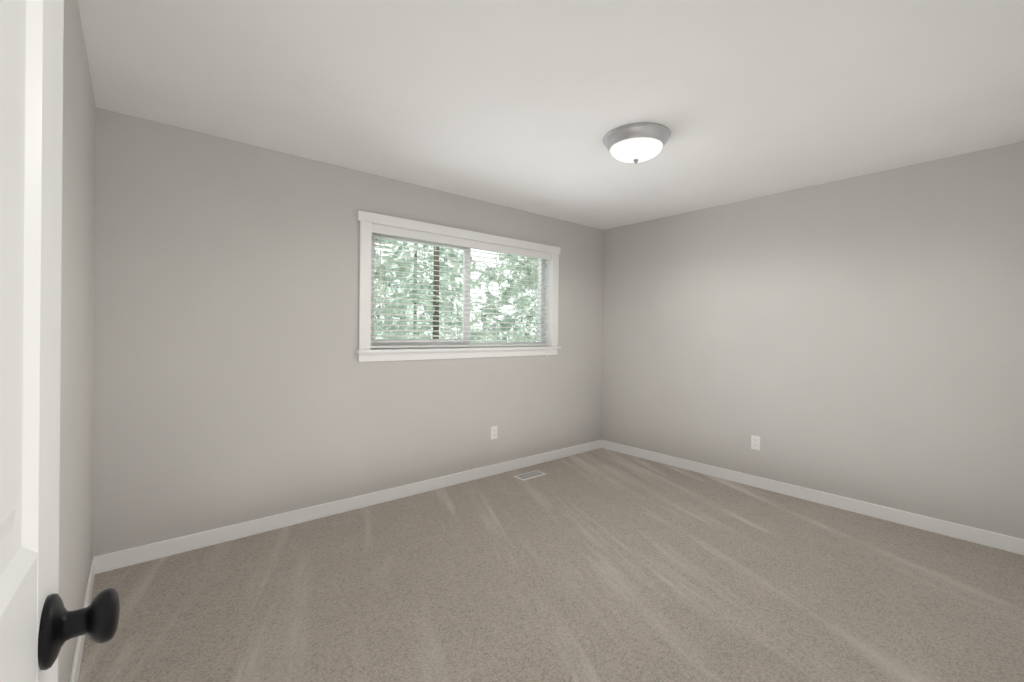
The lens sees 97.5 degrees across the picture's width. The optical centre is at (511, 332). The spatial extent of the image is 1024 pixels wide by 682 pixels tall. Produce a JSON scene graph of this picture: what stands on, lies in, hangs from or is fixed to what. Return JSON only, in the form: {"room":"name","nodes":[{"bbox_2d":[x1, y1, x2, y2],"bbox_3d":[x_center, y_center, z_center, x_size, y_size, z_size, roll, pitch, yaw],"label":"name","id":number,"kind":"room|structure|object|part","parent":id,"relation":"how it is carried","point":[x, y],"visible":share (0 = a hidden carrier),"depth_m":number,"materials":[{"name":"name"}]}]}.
{"room":"empty bedroom","nodes":[
{"label":"empty bedroom","id":0,"kind":"room"},
{"bbox_2d":[58,0,95,681],"bbox_3d":[-0.728,0.057,0.499,0.150,2.440,4.700,1,0,-40],"label":"wall","id":1,"kind":"structure","parent":0,"point":[77,331],"depth_m":1.62,"materials":[{"name":"beige paint"}]},
{"bbox_2d":[0,0,119,681],"bbox_3d":[-0.288,0.255,0.186,0.145,2.028,0.769,1,0,-37],"label":"door","id":2,"kind":"structure","parent":1,"relation":"in","point":[40,624],"depth_m":0.41,"materials":[{"name":"white paint"}]},
{"bbox_3d":[-0.487,0.296,0.450,0.145,0.067,0.108,1,0,-37],"label":"knob","id":3,"kind":"part","parent":2,"relation":"part of","materials":[{"name":"black metal"}]},
{"bbox_2d":[69,555,100,681],"bbox_3d":[-1.123,1.227,1.083,0.013,0.093,3.240,0,0,-40],"label":"baseboard","id":4,"kind":"structure","parent":1,"relation":"attached to","point":[95,568],"depth_m":1.93,"materials":[{"name":"white paint"}]},
{"bbox_2d":[92,107,603,556],"bbox_3d":[-0.632,0.058,3.747,4.477,2.440,0.150,1,0,-40],"label":"wall","id":5,"kind":"structure","parent":0,"point":[236,381],"depth_m":2.87,"materials":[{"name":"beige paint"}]},
{"bbox_2d":[101,440,600,572],"bbox_3d":[-0.589,1.231,3.683,4.177,0.093,0.017,0,0,-40],"label":"baseboard","id":6,"kind":"structure","parent":5,"relation":"attached to","point":[133,556],"depth_m":3.02,"materials":[{"name":"white paint"}]},
{"bbox_2d":[356,210,560,361],"bbox_3d":[-0.359,-0.325,3.947,2.082,1.090,0.192,1,0,-40],"label":"window","id":7,"kind":"structure","parent":5,"relation":"in","point":[548,279],"depth_m":3.78,"materials":[{"name":"white paint"}]},
{"bbox_3d":[-0.403,-0.334,3.999,1.791,0.849,0.022,1,0,-40],"label":"glass","id":8,"kind":"part","parent":7,"relation":"part of","materials":[{"name":"white"}]},
{"bbox_3d":[-0.358,0.115,3.941,1.855,0.016,0.052,1,0,-40],"label":"window blind bottom rail","id":9,"kind":"part","parent":7,"relation":"part of","materials":[{"name":"white plastic"}]},
{"bbox_2d":[372,224,550,259],"bbox_3d":[-0.348,-0.767,3.938,1.867,0.065,0.070,1,0,-40],"label":"blind headrail","id":10,"kind":"object","parent":7,"relation":"attached to","point":[399,232],"visible":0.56,"depth_m":3.78,"materials":[{"name":"white plastic"}]},
{"bbox_2d":[380,234,380,316],"bbox_3d":[-0.985,-0.429,3.365,0.008,0.620,0.008,0,0,-40],"label":"blind cord","id":11,"kind":"object","parent":10,"relation":"hanging from","point":[380,234],"depth_m":3.36,"materials":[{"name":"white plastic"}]},
{"bbox_2d":[387,260,390,310],"bbox_3d":[-0.943,-0.320,3.446,0.053,0.882,0.012,1,0,41],"label":"blind cord","id":12,"kind":"object","parent":10,"relation":"hanging from","point":[390,260],"depth_m":3.43,"materials":[{"name":"white fabric"}]},
{"bbox_2d":[444,244,448,344],"bbox_3d":[-0.551,-0.316,3.776,0.053,0.882,0.012,1,0,41],"label":"blind cord","id":13,"kind":"object","parent":10,"relation":"hanging from","point":[444,309],"depth_m":3.78,"materials":[{"name":"white fabric"}]},
{"bbox_2d":[492,251,496,346],"bbox_3d":[-0.158,-0.313,4.106,0.053,0.882,0.012,1,0,41],"label":"blind cord","id":14,"kind":"object","parent":10,"relation":"hanging from","point":[493,251],"depth_m":4.09,"materials":[{"name":"white fabric"}]},
{"bbox_2d":[533,290,537,343],"bbox_3d":[0.235,-0.309,4.436,0.053,0.882,0.012,1,0,41],"label":"blind cord","id":15,"kind":"object","parent":10,"relation":"hanging from","point":[537,290],"depth_m":4.42,"materials":[{"name":"white plastic"}]},
{"bbox_2d":[543,309,547,357],"bbox_3d":[0.334,-0.238,4.434,0.011,0.980,0.063,0,0,-40],"label":"blind cord","id":16,"kind":"object","parent":10,"relation":"hanging from","point":[543,309],"depth_m":4.46,"materials":[{"name":"white plastic"}]},
{"bbox_2d":[491,426,496,439],"bbox_3d":[-0.161,0.902,4.047,0.070,0.115,0.008,1,0,-40],"label":"electrical outlet","id":17,"kind":"object","parent":5,"relation":"attached to","point":[493,432],"visible":1,"depth_m":4.04,"materials":[{"name":"white plastic"}]},
{"bbox_2d":[77,0,1023,229],"bbox_3d":[0.891,-1.209,1.948,4.477,0.120,4.850,1,0,-40],"label":"ceiling","id":18,"kind":"structure","parent":0,"point":[526,105],"depth_m":2.11,"materials":[{"name":"white paint"}]},
{"bbox_2d":[603,123,670,163],"bbox_3d":[0.732,-1.074,2.652,0.386,0.154,0.386,1,0,-40],"label":"flush-mount light","id":19,"kind":"object","parent":18,"relation":"attached to","point":[635,143],"visible":1,"depth_m":2.54,"materials":[{"name":"white glass"}]},
{"bbox_2d":[78,448,1023,681],"bbox_3d":[0.869,1.351,1.948,4.477,0.120,4.850,1,0,-40],"label":"floor","id":20,"kind":"structure","parent":0,"point":[601,565],"depth_m":2.21,"materials":[{"name":"beige carpet"}]},
{"bbox_2d":[513,470,545,480],"bbox_3d":[0.165,1.280,4.041,0.290,0.007,0.140,1,0,-40],"label":"floor vent","id":21,"kind":"object","parent":20,"relation":"in","point":[529,475],"visible":1,"depth_m":4.02,"materials":[{"name":"white metal"}]},
{"bbox_2d":[602,141,1023,538],"bbox_3d":[2.174,0.082,3.771,0.150,2.440,3.425,1,0,-40],"label":"wall","id":22,"kind":"structure","parent":0,"point":[860,338],"depth_m":3.31,"materials":[{"name":"beige paint"}]},
{"bbox_2d":[751,435,759,449],"bbox_3d":[2.052,0.928,3.785,0.008,0.115,0.070,1,0,-40],"label":"electrical outlet","id":23,"kind":"object","parent":22,"relation":"attached to","point":[755,442],"visible":1,"depth_m":3.78,"materials":[{"name":"white plastic"}]},
{"bbox_2d":[601,440,1023,554],"bbox_3d":[2.053,1.255,3.772,0.017,0.093,3.210,0,0,-40],"label":"baseboard","id":24,"kind":"structure","parent":22,"relation":"attached to","point":[971,534],"depth_m":3.30,"materials":[{"name":"white paint"}]},
{"label":"outside","id":25,"kind":"structure","parent":0,"visible":0},
{"bbox_2d":[374,241,537,341],"bbox_3d":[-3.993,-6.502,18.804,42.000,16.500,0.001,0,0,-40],"label":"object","id":26,"kind":"object","parent":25,"point":[477,277],"depth_m":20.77,"materials":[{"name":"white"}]},
{"bbox_3d":[-4.537,1.803,9.263,85.000,0.120,80.000,1,0,-40],"label":"ground","id":27,"kind":"structure","parent":0,"visible":0},
{"bbox_2d":[374,237,482,342],"bbox_3d":[-3.206,-4.940,15.454,5.322,14.610,5.395,1,0,-40],"label":"tree","id":28,"kind":"object","parent":27,"relation":"on","point":[413,287],"depth_m":15.30,"materials":[{"name":"green plant"}]},
{"bbox_2d":[374,239,537,342],"bbox_3d":[-1.314,-3.739,9.200,5.760,12.979,5.259,1,0,-40],"label":"tree","id":29,"kind":"object","parent":27,"relation":"on","point":[439,302],"depth_m":9.12,"materials":[{"name":"green plant"}]},
{"bbox_2d":[470,255,537,342],"bbox_3d":[0.790,-2.405,13.401,4.717,10.611,4.336,1,0,-40],"label":"tree","id":30,"kind":"object","parent":27,"relation":"on","point":[532,313],"depth_m":13.32,"materials":[{"name":"green plant"}]},
{"bbox_2d":[484,258,537,339],"bbox_3d":[1.567,-3.428,17.781,5.802,13.552,5.443,1,0,-40],"label":"tree","id":31,"kind":"object","parent":27,"relation":"on","point":[514,303],"depth_m":17.45,"materials":[{"name":"green plant"}]}
]}

